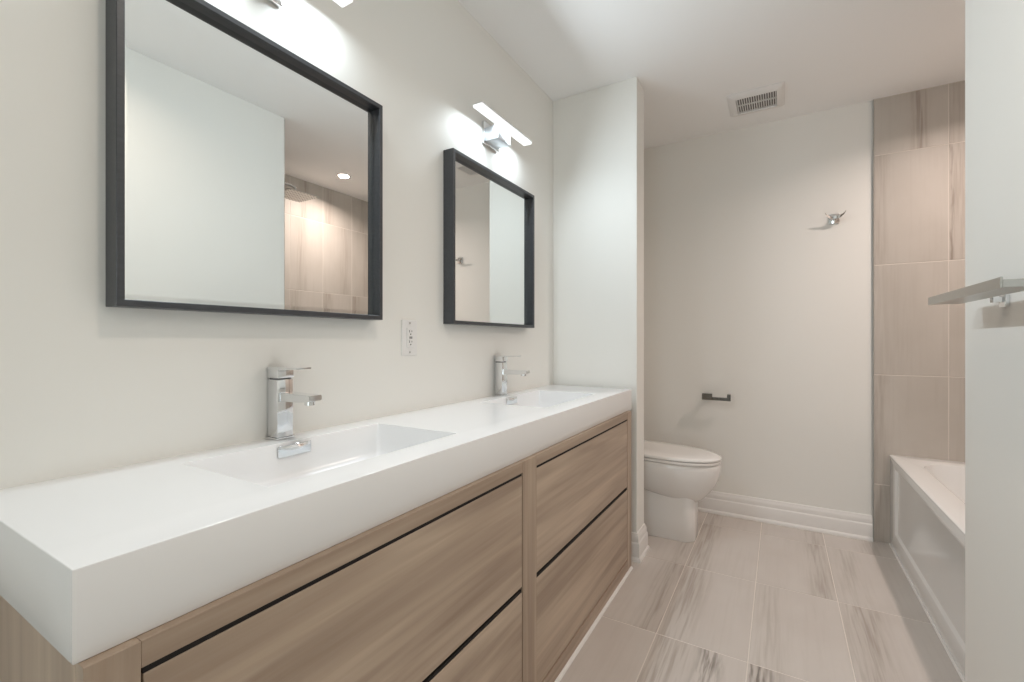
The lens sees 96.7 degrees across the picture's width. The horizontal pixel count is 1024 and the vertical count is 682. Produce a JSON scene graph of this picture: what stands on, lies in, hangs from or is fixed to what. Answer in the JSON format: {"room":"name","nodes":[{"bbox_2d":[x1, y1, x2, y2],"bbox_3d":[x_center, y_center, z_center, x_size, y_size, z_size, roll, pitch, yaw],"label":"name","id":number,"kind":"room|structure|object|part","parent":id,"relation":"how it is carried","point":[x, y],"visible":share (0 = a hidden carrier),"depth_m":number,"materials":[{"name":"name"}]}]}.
{"room":"bathroom","nodes":[
{"label":"bathroom","id":0,"kind":"room"},
{"bbox_2d":[0,0,552,488],"bbox_3d":[-0.831,-0.074,0.832,0.100,2.520,5.990,0,0,30],"label":"wall","id":1,"kind":"structure","parent":0,"point":[87,385],"depth_m":1.05,"materials":[{"name":"white paint"}]},
{"bbox_2d":[106,0,382,319],"bbox_3d":[-0.576,-0.390,1.117,0.048,0.651,0.645,0,0,30],"label":"framed mirror","id":2,"kind":"object","parent":1,"relation":"attached to","point":[243,176],"visible":1,"depth_m":1.03,"materials":[{"name":"black wood"}]},
{"bbox_2d":[268,0,352,7],"bbox_3d":[-0.573,-0.885,1.071,0.102,0.094,0.411,0,0,30],"label":"vanity light","id":3,"kind":"object","parent":1,"relation":"attached to","point":[278,3],"visible":1,"depth_m":1.22,"materials":[{"name":"silver metal"}]},
{"bbox_2d":[333,0,352,7],"bbox_3d":[-0.549,-0.914,1.057,0.042,0.009,0.409,0,0,30],"label":"diffuser","id":4,"kind":"object","parent":3,"relation":"attached to","point":[342,3],"depth_m":1.22,"materials":[{"name":"white"}]},
{"bbox_2d":[401,319,416,355],"bbox_3d":[-0.347,-0.011,1.545,0.011,0.121,0.072,0,0,30],"label":"wall outlet","id":5,"kind":"object","parent":1,"relation":"attached to","point":[408,327],"visible":1,"depth_m":1.54,"materials":[{"name":"white plastic"}]},
{"bbox_2d":[407,328,413,347],"bbox_3d":[-0.345,-0.011,1.543,0.004,0.067,0.033,0,0,30],"label":"receptacle","id":6,"kind":"object","parent":5,"relation":"attached to","point":[410,331],"depth_m":1.54,"materials":[{"name":"white plastic"}]},
{"bbox_2d":[443,148,533,327],"bbox_3d":[-0.073,-0.390,1.972,0.048,0.651,0.645,0,0,30],"label":"framed mirror","id":7,"kind":"object","parent":1,"relation":"attached to","point":[488,219],"visible":1,"depth_m":1.91,"materials":[{"name":"black wood"}]},
{"bbox_2d":[473,101,531,152],"bbox_3d":[-0.054,-0.885,1.952,0.102,0.094,0.411,0,0,30],"label":"vanity light","id":8,"kind":"object","parent":1,"relation":"attached to","point":[496,137],"visible":1,"depth_m":1.92,"materials":[{"name":"silver metal"}]},
{"bbox_2d":[553,77,643,532],"bbox_3d":[0.464,-0.114,2.474,0.466,2.440,0.140,0,0,30],"label":"wall partition","id":9,"kind":"structure","parent":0,"point":[598,134],"depth_m":2.40,"materials":[{"name":"white paint"}]},
{"bbox_2d":[631,523,649,562],"bbox_3d":[0.475,1.037,2.467,0.490,0.138,0.188,0,0,30],"label":"baseboard","id":10,"kind":"structure","parent":9,"relation":"attached to","point":[640,547],"depth_m":2.30,"materials":[{"name":"white paint"}]},
{"bbox_2d":[458,0,964,148],"bbox_3d":[0.235,-1.384,0.204,2.573,0.100,5.990,0,0,30],"label":"ceiling","id":11,"kind":"structure","parent":0,"point":[686,56],"depth_m":2.08,"materials":[{"name":"white paint"}]},
{"bbox_2d":[726,82,784,116],"bbox_3d":[1.351,-1.325,2.520,0.274,0.016,0.270,0,0,30],"label":"ceiling vent","id":12,"kind":"object","parent":11,"relation":"in","point":[772,94],"visible":1,"depth_m":2.50,"materials":[{"name":"white plastic"}]},
{"bbox_2d":[736,91,776,113],"bbox_3d":[1.355,-1.325,2.522,0.194,0.010,0.180,0,0,30],"label":"grille","id":13,"kind":"object","parent":12,"relation":"attached to","point":[745,104],"depth_m":2.53,"materials":[{"name":"white plastic"}]},
{"bbox_2d":[644,101,872,516],"bbox_3d":[1.772,-0.074,2.717,2.473,2.520,0.100,0,0,30],"label":"wall","id":14,"kind":"structure","parent":0,"point":[752,295],"depth_m":2.78,"materials":[{"name":"white paint"}]},
{"bbox_2d":[702,393,730,400],"bbox_3d":[1.300,0.355,2.890,0.165,0.047,0.080,0,0,30],"label":"toilet paper holder","id":15,"kind":"object","parent":14,"relation":"attached to","point":[705,396],"visible":1,"depth_m":2.86,"materials":[{"name":"silver metal"}]},
{"bbox_2d":[698,491,872,541],"bbox_3d":[1.334,1.037,2.903,1.530,0.138,0.024,0,0,30],"label":"baseboard","id":16,"kind":"structure","parent":14,"relation":"attached to","point":[810,518],"depth_m":2.71,"materials":[{"name":"white paint"}]},
{"bbox_2d":[825,211,845,223],"bbox_3d":[1.832,-0.701,2.583,0.096,0.055,0.070,0,0,30],"label":"robe hook","id":17,"kind":"object","parent":14,"relation":"attached to","point":[833,218],"visible":1,"depth_m":2.59,"materials":[{"name":"silver metal"}]},
{"bbox_3d":[1.847,-0.700,2.609,0.048,0.054,0.010,0,0,30],"label":"mounting plate","id":18,"kind":"part","parent":17,"relation":"part of","materials":[{"name":"silver metal"}]},
{"bbox_3d":[1.822,-0.709,2.566,0.096,0.038,0.032,0,0,30],"label":"hook arm","id":19,"kind":"part","parent":17,"relation":"part of","materials":[{"name":"silver metal"}]},
{"bbox_2d":[874,80,964,543],"bbox_3d":[2.357,-0.114,2.308,0.827,2.440,0.011,0,0,30],"label":"tiled wall","id":20,"kind":"structure","parent":14,"relation":"attached to","point":[919,135],"depth_m":2.42,"materials":[{"name":"tile"}]},
{"bbox_2d":[873,99,873,540],"bbox_3d":[1.999,-0.114,2.518,0.004,2.440,0.012,0,0,30],"label":"trim","id":21,"kind":"structure","parent":20,"relation":"attached to","point":[873,99],"depth_m":2.51,"materials":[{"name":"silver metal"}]},
{"bbox_2d":[560,511,961,681],"bbox_3d":[0.235,1.146,0.204,2.373,0.080,5.790,0,0,30],"label":"floor","id":22,"kind":"structure","parent":0,"point":[745,600],"depth_m":1.83,"materials":[{"name":"tile"}]},
{"bbox_2d":[0,411,630,681],"bbox_3d":[-0.131,0.724,1.466,0.462,0.764,2.030,0,0,30],"label":"vanity cabinet","id":23,"kind":"object","parent":22,"relation":"on","point":[501,576],"visible":0.91,"depth_m":0.96,"materials":[{"name":"beige laminate"}]},
{"bbox_3d":[-0.651,0.724,0.605,0.440,0.764,0.018,0,0,30],"label":"panel","id":24,"kind":"part","parent":23,"relation":"part of","materials":[{"name":"beige laminate"}]},
{"bbox_2d":[0,385,631,664],"bbox_3d":[-0.125,0.290,1.489,0.449,0.101,2.085,0,0,30],"label":"countertop","id":25,"kind":"structure","parent":23,"relation":"on","point":[95,562],"depth_m":0.71,"materials":[{"name":"white stone"}]},
{"bbox_2d":[266,366,321,440],"bbox_3d":[-0.523,0.152,1.096,0.160,0.176,0.048,0,0,30],"label":"faucet","id":26,"kind":"object","parent":25,"relation":"on","point":[281,396],"visible":1,"depth_m":1.11,"materials":[{"name":"silver metal"}]},
{"bbox_3d":[-0.542,0.077,1.107,0.113,0.027,0.043,0,0,30],"label":"lever","id":27,"kind":"part","parent":26,"relation":"part of","materials":[{"name":"silver metal"}]},
{"bbox_3d":[-0.506,0.136,1.086,0.118,0.022,0.033,0,0,30],"label":"spout","id":28,"kind":"part","parent":26,"relation":"part of","materials":[{"name":"silver metal"}]},
{"bbox_2d":[182,423,456,487],"bbox_3d":[-0.395,0.287,1.038,0.290,0.095,0.507,0,0,30],"label":"basin","id":29,"kind":"object","parent":25,"relation":"in","point":[278,464],"depth_m":1.12,"materials":[{"name":"white ceramic"}]},
{"bbox_2d":[494,355,529,395],"bbox_3d":[0.000,0.152,1.985,0.160,0.176,0.048,0,0,30],"label":"faucet","id":30,"kind":"object","parent":25,"relation":"on","point":[501,371],"visible":1,"depth_m":1.99,"materials":[{"name":"silver metal"}]},
{"bbox_3d":[-0.019,0.077,1.996,0.113,0.027,0.043,0,0,30],"label":"lever","id":31,"kind":"part","parent":30,"relation":"part of","materials":[{"name":"silver metal"}]},
{"bbox_3d":[0.018,0.136,1.974,0.118,0.022,0.033,0,0,30],"label":"spout","id":32,"kind":"part","parent":30,"relation":"part of","materials":[{"name":"silver metal"}]},
{"bbox_2d":[482,390,592,407],"bbox_3d":[0.128,0.287,1.926,0.290,0.095,0.507,0,0,30],"label":"basin","id":33,"kind":"object","parent":25,"relation":"in","point":[535,398],"depth_m":2.13,"materials":[{"name":"white ceramic"}]},
{"bbox_3d":[-0.205,0.357,0.908,0.022,0.032,0.892,0,0,30],"label":"rail","id":34,"kind":"part","parent":23,"relation":"part of","materials":[{"name":"beige laminate"}]},
{"bbox_3d":[-0.206,0.378,0.908,0.016,0.008,0.887,0,0,30],"label":"finger pull","id":35,"kind":"part","parent":23,"relation":"part of","materials":[{"name":"black"}]},
{"bbox_3d":[-0.205,0.538,0.907,0.018,0.312,0.887,0,0,30],"label":"drawer","id":36,"kind":"part","parent":23,"relation":"part of","materials":[{"name":"beige laminate"}]},
{"bbox_3d":[-0.206,0.707,0.908,0.016,0.008,0.887,0,0,30],"label":"finger pull","id":37,"kind":"part","parent":23,"relation":"part of","materials":[{"name":"black"}]},
{"bbox_3d":[-0.205,0.876,0.907,0.018,0.332,0.887,0,0,30],"label":"drawer","id":38,"kind":"part","parent":23,"relation":"part of","materials":[{"name":"beige laminate"}]},
{"bbox_3d":[0.303,0.357,1.771,0.022,0.032,0.944,0,0,30],"label":"rail","id":39,"kind":"part","parent":23,"relation":"part of","materials":[{"name":"beige laminate"}]},
{"bbox_3d":[0.304,0.538,1.771,0.018,0.312,0.939,0,0,30],"label":"drawer","id":40,"kind":"part","parent":23,"relation":"part of","materials":[{"name":"beige laminate"}]},
{"bbox_3d":[0.303,0.378,1.771,0.016,0.008,0.939,0,0,30],"label":"finger pull","id":41,"kind":"part","parent":23,"relation":"part of","materials":[{"name":"black wood"}]},
{"bbox_3d":[0.304,0.876,1.771,0.018,0.332,0.939,0,0,30],"label":"drawer","id":42,"kind":"part","parent":23,"relation":"part of","materials":[{"name":"beige laminate"}]},
{"bbox_3d":[0.303,0.707,1.771,0.016,0.008,0.939,0,0,30],"label":"finger pull","id":43,"kind":"part","parent":23,"relation":"part of","materials":[{"name":"black"}]},
{"bbox_3d":[0.303,1.077,1.771,0.022,0.057,0.944,0,0,30],"label":"rail","id":44,"kind":"part","parent":23,"relation":"part of","materials":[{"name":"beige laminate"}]},
{"bbox_2d":[554,566,632,681],"bbox_3d":[0.071,1.101,1.344,0.010,0.009,2.025,0,0,30],"label":"trim","id":45,"kind":"structure","parent":23,"relation":"attached to","point":[558,679],"depth_m":1.73,"materials":[{"name":"white paint"}]},
{"bbox_2d":[644,440,721,542],"bbox_3d":[0.808,0.706,2.698,0.794,0.801,0.420,0,0,30],"label":"toilet","id":46,"kind":"object","parent":22,"relation":"on","point":[677,477],"visible":0.44,"depth_m":2.51,"materials":[{"name":"white ceramic"}]},
{"bbox_3d":[0.915,0.659,2.635,0.542,0.027,0.366,0,0,30],"label":"seat","id":47,"kind":"part","parent":46,"relation":"part of","materials":[{"name":"white plastic"}]},
{"bbox_3d":[0.879,0.786,2.656,0.620,0.248,0.362,0,0,30],"label":"bowl","id":48,"kind":"part","parent":46,"relation":"part of","materials":[{"name":"white ceramic"}]},
{"bbox_3d":[0.915,0.637,2.635,0.544,0.034,0.366,0,0,30],"label":"lid","id":49,"kind":"part","parent":46,"relation":"part of","materials":[{"name":"white ceramic"}]},
{"bbox_2d":[890,455,964,679],"bbox_3d":[2.000,0.862,1.635,0.760,0.488,1.511,0,0,30],"label":"bathtub","id":50,"kind":"object","parent":22,"relation":"on","point":[927,496],"visible":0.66,"depth_m":1.87,"materials":[{"name":"white ceramic"}]},
{"bbox_2d":[889,543,964,681],"bbox_3d":[1.672,1.103,1.829,0.006,0.006,1.510,0,0,30],"label":"trim","id":51,"kind":"structure","parent":50,"relation":"attached to","point":[899,562],"depth_m":1.79,"materials":[{"name":"white paint"}]},
{"bbox_2d":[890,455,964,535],"bbox_3d":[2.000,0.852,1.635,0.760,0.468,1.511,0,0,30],"label":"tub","id":52,"kind":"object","parent":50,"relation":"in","point":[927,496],"depth_m":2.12,"materials":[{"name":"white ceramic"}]},
{"bbox_2d":[965,0,1023,681],"bbox_3d":[0.497,-0.114,-0.840,0.860,2.440,4.256,0,0,30],"label":"wall","id":53,"kind":"structure","parent":0,"point":[994,29],"depth_m":1.05,"materials":[{"name":"white paint"}]},
{"bbox_2d":[928,277,1023,306],"bbox_3d":[0.993,-0.092,0.947,0.098,0.036,0.442,0,0,30],"label":"towel shelf","id":54,"kind":"object","parent":53,"relation":"attached to","point":[992,288],"visible":1,"depth_m":0.92,"materials":[{"name":"grey metal"}]}
]}

